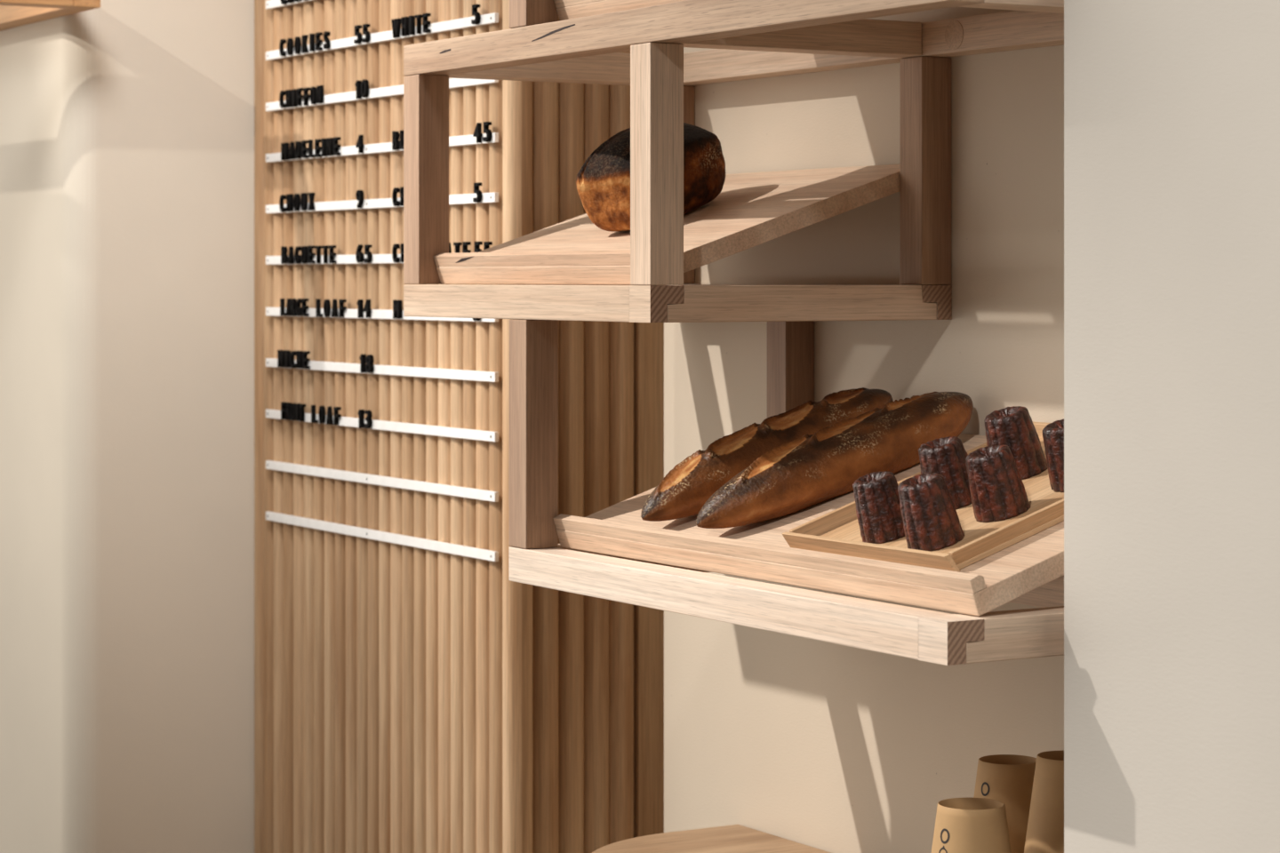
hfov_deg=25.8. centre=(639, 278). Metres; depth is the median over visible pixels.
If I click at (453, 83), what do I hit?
rail
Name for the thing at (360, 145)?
number
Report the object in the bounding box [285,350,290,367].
letter
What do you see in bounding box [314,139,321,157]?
letter
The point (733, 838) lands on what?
countertop
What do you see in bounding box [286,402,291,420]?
letter
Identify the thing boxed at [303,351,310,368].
letter
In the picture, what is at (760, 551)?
tray
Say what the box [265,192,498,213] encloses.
rail
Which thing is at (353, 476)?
rail
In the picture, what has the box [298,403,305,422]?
letter
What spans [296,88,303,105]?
letter
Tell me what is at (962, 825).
paper cup
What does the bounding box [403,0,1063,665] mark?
display shelf
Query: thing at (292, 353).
letter
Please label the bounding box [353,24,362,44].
number
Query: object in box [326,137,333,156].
letter
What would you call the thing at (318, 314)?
letter
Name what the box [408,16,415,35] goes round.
letter
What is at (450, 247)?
letter
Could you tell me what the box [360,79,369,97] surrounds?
number
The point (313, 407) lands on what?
letter
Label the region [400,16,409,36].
letter
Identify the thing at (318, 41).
letter
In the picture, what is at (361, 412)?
number
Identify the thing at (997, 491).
cake
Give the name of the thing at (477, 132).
number
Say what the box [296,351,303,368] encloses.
letter
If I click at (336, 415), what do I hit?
letter
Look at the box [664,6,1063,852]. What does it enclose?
wall
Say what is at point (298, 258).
letter
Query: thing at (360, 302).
number
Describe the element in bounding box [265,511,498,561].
rail
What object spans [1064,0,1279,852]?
wall
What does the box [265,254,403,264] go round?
rail
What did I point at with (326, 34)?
letter
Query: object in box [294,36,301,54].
letter
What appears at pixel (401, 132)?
letter
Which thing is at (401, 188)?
letter
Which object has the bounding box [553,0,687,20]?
tray
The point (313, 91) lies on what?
letter
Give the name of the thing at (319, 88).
letter
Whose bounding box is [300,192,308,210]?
letter
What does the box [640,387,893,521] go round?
baguette
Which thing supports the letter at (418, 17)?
attached to the rail at (490, 18)
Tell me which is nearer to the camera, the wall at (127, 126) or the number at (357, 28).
the number at (357, 28)
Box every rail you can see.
[265,0,312,8]
[265,12,498,60]
[265,78,498,111]
[265,132,498,162]
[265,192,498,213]
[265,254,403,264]
[265,307,498,322]
[265,358,498,382]
[265,409,498,441]
[265,460,498,502]
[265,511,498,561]
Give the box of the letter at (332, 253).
[328,245,336,263]
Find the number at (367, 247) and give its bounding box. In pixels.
[363,244,372,263]
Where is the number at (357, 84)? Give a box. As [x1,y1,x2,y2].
[354,80,361,98]
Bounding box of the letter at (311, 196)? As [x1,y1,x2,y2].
[308,192,315,210]
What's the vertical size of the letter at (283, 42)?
0.025 m
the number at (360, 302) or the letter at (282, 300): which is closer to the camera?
the number at (360, 302)
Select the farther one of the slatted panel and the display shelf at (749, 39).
the slatted panel
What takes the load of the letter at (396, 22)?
attached to the rail at (490, 18)
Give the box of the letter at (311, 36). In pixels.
[309,33,314,51]
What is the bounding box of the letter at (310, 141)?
[308,139,314,157]
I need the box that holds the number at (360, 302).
[356,299,363,318]
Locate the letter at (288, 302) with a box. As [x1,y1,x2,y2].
[285,298,290,316]
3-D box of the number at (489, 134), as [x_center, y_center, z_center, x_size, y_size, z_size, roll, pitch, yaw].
[-0.194,-0.186,3.565,0.006,0.025,0.015,0,0,-31]
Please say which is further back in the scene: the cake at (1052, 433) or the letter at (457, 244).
the letter at (457, 244)
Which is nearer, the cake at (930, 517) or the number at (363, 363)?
the cake at (930, 517)
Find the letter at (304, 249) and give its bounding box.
[301,246,307,263]
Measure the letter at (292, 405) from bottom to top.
0.025 m
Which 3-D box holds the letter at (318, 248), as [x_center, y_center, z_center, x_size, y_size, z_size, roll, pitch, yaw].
[-0.460,-0.034,4.004,0.006,0.025,0.012,0,0,-31]
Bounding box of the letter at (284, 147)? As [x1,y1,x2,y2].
[280,142,289,159]
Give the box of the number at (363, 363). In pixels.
[359,354,366,372]
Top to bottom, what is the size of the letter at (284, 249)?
0.025 m
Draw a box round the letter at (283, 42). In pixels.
[279,39,286,55]
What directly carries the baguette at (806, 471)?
on the tray at (760, 551)
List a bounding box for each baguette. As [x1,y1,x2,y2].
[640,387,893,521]
[695,392,973,528]
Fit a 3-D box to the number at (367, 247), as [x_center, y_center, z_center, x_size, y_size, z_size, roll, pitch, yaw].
[-0.375,-0.034,3.864,0.006,0.025,0.015,0,0,-31]
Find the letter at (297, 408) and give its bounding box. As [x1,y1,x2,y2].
[295,403,301,421]
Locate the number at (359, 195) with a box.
[355,190,364,207]
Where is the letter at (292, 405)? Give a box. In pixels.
[290,403,295,420]
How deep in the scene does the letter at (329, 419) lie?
3.97 m
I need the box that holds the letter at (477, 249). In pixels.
[474,241,482,252]
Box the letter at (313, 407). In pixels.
[311,405,318,423]
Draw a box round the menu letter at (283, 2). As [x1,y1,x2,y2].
[280,0,287,4]
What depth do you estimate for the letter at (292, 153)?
4.08 m
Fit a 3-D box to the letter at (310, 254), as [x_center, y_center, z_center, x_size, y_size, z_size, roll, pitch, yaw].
[-0.472,-0.034,4.024,0.006,0.025,0.012,0,0,-31]
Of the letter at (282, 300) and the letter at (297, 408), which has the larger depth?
the letter at (282, 300)
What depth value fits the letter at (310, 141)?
4.03 m
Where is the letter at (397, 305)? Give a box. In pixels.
[392,299,402,319]
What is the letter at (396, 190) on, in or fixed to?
attached to the rail at (487, 197)
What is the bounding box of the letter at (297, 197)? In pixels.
[293,193,300,211]
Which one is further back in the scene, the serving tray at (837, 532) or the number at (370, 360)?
the number at (370, 360)
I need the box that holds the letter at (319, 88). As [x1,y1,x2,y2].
[316,85,323,103]
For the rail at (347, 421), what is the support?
attached to the slatted panel
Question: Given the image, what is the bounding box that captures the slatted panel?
[254,0,663,852]
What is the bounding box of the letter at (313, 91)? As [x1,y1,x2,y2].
[310,87,316,104]
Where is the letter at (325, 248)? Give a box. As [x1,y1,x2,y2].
[321,245,328,263]
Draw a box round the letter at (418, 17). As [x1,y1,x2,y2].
[415,14,422,33]
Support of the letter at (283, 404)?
attached to the rail at (347, 421)
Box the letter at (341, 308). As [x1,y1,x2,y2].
[338,299,346,317]
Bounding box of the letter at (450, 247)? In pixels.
[448,242,451,253]
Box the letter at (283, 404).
[280,401,286,419]
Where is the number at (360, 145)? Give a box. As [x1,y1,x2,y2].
[355,135,364,153]
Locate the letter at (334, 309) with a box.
[331,299,338,317]
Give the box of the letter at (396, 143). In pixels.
[392,131,399,150]
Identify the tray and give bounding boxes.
[433,164,899,284]
[552,433,1063,616]
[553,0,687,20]
[781,422,1063,572]
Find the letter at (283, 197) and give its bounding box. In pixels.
[279,194,286,212]
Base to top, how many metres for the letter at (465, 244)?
0.025 m
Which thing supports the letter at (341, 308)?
attached to the rail at (375, 314)
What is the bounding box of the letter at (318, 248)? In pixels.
[314,246,321,263]
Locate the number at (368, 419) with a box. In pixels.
[363,409,372,428]
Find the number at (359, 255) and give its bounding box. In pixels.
[355,244,364,263]
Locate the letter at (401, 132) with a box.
[400,130,403,149]
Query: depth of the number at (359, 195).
3.88 m
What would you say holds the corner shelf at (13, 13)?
attached to the wall at (127, 126)
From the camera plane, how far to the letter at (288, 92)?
4.09 m
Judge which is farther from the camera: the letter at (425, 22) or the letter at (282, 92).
the letter at (282, 92)
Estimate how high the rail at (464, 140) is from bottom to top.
0.013 m
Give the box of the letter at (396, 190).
[392,187,399,206]
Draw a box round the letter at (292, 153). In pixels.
[288,141,295,159]
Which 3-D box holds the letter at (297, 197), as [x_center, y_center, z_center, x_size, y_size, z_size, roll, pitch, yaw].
[-0.498,-0.110,4.067,0.006,0.025,0.012,0,0,-31]
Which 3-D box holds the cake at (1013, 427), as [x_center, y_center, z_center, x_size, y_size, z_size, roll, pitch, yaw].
[0.368,0.163,2.747,0.064,0.074,0.054,0,0,-19]
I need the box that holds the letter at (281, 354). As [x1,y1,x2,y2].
[277,350,285,367]
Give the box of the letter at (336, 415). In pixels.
[333,407,341,424]
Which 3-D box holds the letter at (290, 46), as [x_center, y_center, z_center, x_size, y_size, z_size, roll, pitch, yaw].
[-0.511,-0.338,4.088,0.006,0.025,0.012,0,0,-31]
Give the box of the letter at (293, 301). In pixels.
[290,298,297,316]
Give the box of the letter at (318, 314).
[315,298,323,317]
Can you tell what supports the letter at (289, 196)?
attached to the rail at (487, 197)
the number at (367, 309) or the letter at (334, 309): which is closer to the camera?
the number at (367, 309)
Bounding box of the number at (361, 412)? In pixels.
[357,409,364,428]
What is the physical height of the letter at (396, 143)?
0.025 m
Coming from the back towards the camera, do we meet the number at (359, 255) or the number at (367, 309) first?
the number at (359, 255)
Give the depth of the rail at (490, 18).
3.81 m
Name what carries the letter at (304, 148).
attached to the rail at (464, 140)
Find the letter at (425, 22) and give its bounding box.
[422,13,431,32]
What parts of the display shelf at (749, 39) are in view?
post, rail, post, post, rail, rail, rail, post, post, rail, rail, rail, post, rail, rail, rail, post, rail, rail, rail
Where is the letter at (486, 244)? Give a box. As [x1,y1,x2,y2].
[483,241,492,249]
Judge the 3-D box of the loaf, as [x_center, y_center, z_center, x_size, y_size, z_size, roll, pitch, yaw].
[0.012,-0.115,3.150,0.170,0.125,0.117,0,0,-44]
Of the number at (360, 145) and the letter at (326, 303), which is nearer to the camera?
the number at (360, 145)
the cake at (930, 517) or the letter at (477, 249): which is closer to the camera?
the cake at (930, 517)
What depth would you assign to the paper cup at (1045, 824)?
2.65 m
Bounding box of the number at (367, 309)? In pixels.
[362,299,371,318]
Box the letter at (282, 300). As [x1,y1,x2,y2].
[280,298,285,315]
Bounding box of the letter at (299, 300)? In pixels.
[296,298,301,316]
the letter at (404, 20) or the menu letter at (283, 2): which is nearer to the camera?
the letter at (404, 20)
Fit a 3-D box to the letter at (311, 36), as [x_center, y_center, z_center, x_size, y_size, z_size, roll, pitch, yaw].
[-0.471,-0.339,4.022,0.006,0.025,0.007,0,0,-31]
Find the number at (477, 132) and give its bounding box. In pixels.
[472,122,482,143]
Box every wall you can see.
[0,0,254,852]
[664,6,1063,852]
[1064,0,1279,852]
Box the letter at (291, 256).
[288,246,295,263]
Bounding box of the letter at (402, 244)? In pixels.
[400,243,403,262]
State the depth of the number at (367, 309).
3.86 m
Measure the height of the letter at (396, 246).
0.025 m
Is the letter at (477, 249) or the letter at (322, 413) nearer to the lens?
the letter at (477, 249)
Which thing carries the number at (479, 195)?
attached to the rail at (487, 197)
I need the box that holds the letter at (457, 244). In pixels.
[453,242,461,253]
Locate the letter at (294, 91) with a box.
[291,88,297,106]
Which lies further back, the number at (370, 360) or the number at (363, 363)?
the number at (363, 363)
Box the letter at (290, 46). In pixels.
[286,38,294,55]
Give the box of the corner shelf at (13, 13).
[0,0,100,31]
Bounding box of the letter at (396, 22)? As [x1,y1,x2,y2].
[391,18,400,38]
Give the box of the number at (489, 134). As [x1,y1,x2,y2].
[482,121,492,142]
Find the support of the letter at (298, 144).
attached to the rail at (464, 140)
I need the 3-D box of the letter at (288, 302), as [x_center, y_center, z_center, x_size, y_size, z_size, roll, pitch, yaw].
[-0.513,0.043,4.092,0.006,0.025,0.012,0,0,-31]
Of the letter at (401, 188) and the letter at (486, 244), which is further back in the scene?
the letter at (401, 188)
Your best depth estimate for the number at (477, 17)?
3.59 m
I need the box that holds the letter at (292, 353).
[289,351,295,368]
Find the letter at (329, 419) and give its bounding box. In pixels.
[326,406,333,424]
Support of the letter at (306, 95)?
attached to the rail at (453, 83)
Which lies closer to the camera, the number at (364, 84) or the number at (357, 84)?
the number at (364, 84)
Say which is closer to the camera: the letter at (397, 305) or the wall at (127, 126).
the letter at (397, 305)
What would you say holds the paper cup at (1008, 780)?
on the countertop
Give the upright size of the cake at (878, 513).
0.068 m
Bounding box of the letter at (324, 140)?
[321,138,327,156]
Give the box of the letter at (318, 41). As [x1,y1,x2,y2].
[315,32,322,50]
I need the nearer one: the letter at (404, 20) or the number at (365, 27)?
the letter at (404, 20)
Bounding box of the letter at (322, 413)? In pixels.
[318,406,326,423]
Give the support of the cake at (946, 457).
on the serving tray at (837, 532)
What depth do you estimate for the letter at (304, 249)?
4.04 m
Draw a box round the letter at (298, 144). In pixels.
[295,141,301,159]
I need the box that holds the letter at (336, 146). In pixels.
[333,136,341,155]
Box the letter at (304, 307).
[301,298,308,316]
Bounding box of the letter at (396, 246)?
[392,243,399,262]
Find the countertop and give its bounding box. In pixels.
[592,824,831,852]
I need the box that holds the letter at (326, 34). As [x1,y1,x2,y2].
[323,31,330,48]
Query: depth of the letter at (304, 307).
4.04 m
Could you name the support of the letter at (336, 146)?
attached to the rail at (464, 140)
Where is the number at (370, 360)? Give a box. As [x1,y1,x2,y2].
[365,354,374,373]
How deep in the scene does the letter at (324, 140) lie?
3.98 m
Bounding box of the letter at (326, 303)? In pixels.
[323,299,330,317]
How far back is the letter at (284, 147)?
4.10 m
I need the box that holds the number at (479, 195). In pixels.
[472,182,482,202]
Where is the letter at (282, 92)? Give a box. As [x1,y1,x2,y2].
[279,90,285,108]
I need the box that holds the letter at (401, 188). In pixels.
[400,186,403,206]
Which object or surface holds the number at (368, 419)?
attached to the rail at (347, 421)
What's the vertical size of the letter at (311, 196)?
0.025 m
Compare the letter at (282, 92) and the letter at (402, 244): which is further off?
the letter at (282, 92)
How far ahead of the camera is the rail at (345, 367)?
3.77 m
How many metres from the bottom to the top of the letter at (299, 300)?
0.025 m
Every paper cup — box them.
[931,798,1011,852]
[973,754,1036,852]
[1024,751,1063,852]
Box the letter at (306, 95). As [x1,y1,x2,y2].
[303,87,311,105]
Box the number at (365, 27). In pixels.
[361,24,370,42]
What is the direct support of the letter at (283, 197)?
attached to the rail at (487, 197)
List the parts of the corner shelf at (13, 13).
rail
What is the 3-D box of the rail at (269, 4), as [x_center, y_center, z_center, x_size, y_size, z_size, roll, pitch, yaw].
[-0.369,-0.407,3.865,0.007,0.013,0.721,0,0,-31]
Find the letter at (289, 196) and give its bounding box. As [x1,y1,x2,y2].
[286,193,293,211]
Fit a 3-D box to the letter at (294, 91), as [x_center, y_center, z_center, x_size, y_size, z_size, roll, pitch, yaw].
[-0.503,-0.262,4.074,0.006,0.025,0.007,0,0,-31]
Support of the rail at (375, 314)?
attached to the slatted panel
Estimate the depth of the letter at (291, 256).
4.08 m
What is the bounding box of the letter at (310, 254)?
[307,245,315,263]
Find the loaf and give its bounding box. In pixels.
[576,122,725,231]
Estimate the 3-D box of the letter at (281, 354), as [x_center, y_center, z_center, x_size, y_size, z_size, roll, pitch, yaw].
[-0.527,0.118,4.114,0.006,0.025,0.017,0,0,-31]
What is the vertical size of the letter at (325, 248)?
0.025 m
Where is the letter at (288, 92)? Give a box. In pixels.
[285,89,292,107]
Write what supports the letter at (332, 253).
attached to the rail at (376, 258)
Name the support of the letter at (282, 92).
attached to the rail at (453, 83)
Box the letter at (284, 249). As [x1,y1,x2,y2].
[280,246,287,263]
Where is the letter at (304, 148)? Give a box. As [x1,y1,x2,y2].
[301,140,309,158]
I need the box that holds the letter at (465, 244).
[462,241,471,252]
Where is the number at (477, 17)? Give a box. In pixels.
[471,4,480,24]
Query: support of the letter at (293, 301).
attached to the rail at (375, 314)
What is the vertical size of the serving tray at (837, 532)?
0.116 m
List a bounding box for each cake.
[852,471,904,543]
[897,472,964,551]
[918,436,972,509]
[965,445,1030,522]
[984,406,1047,479]
[1042,418,1063,492]
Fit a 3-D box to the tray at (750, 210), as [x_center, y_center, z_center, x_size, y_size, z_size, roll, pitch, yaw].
[0.036,-0.060,3.159,0.360,0.132,0.476,0,0,-31]
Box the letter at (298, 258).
[294,246,301,263]
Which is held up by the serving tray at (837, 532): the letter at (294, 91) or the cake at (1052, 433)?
the cake at (1052, 433)
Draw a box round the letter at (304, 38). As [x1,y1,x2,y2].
[301,34,308,53]
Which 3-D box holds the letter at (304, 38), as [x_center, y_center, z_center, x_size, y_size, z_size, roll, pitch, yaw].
[-0.483,-0.338,4.043,0.006,0.025,0.012,0,0,-31]

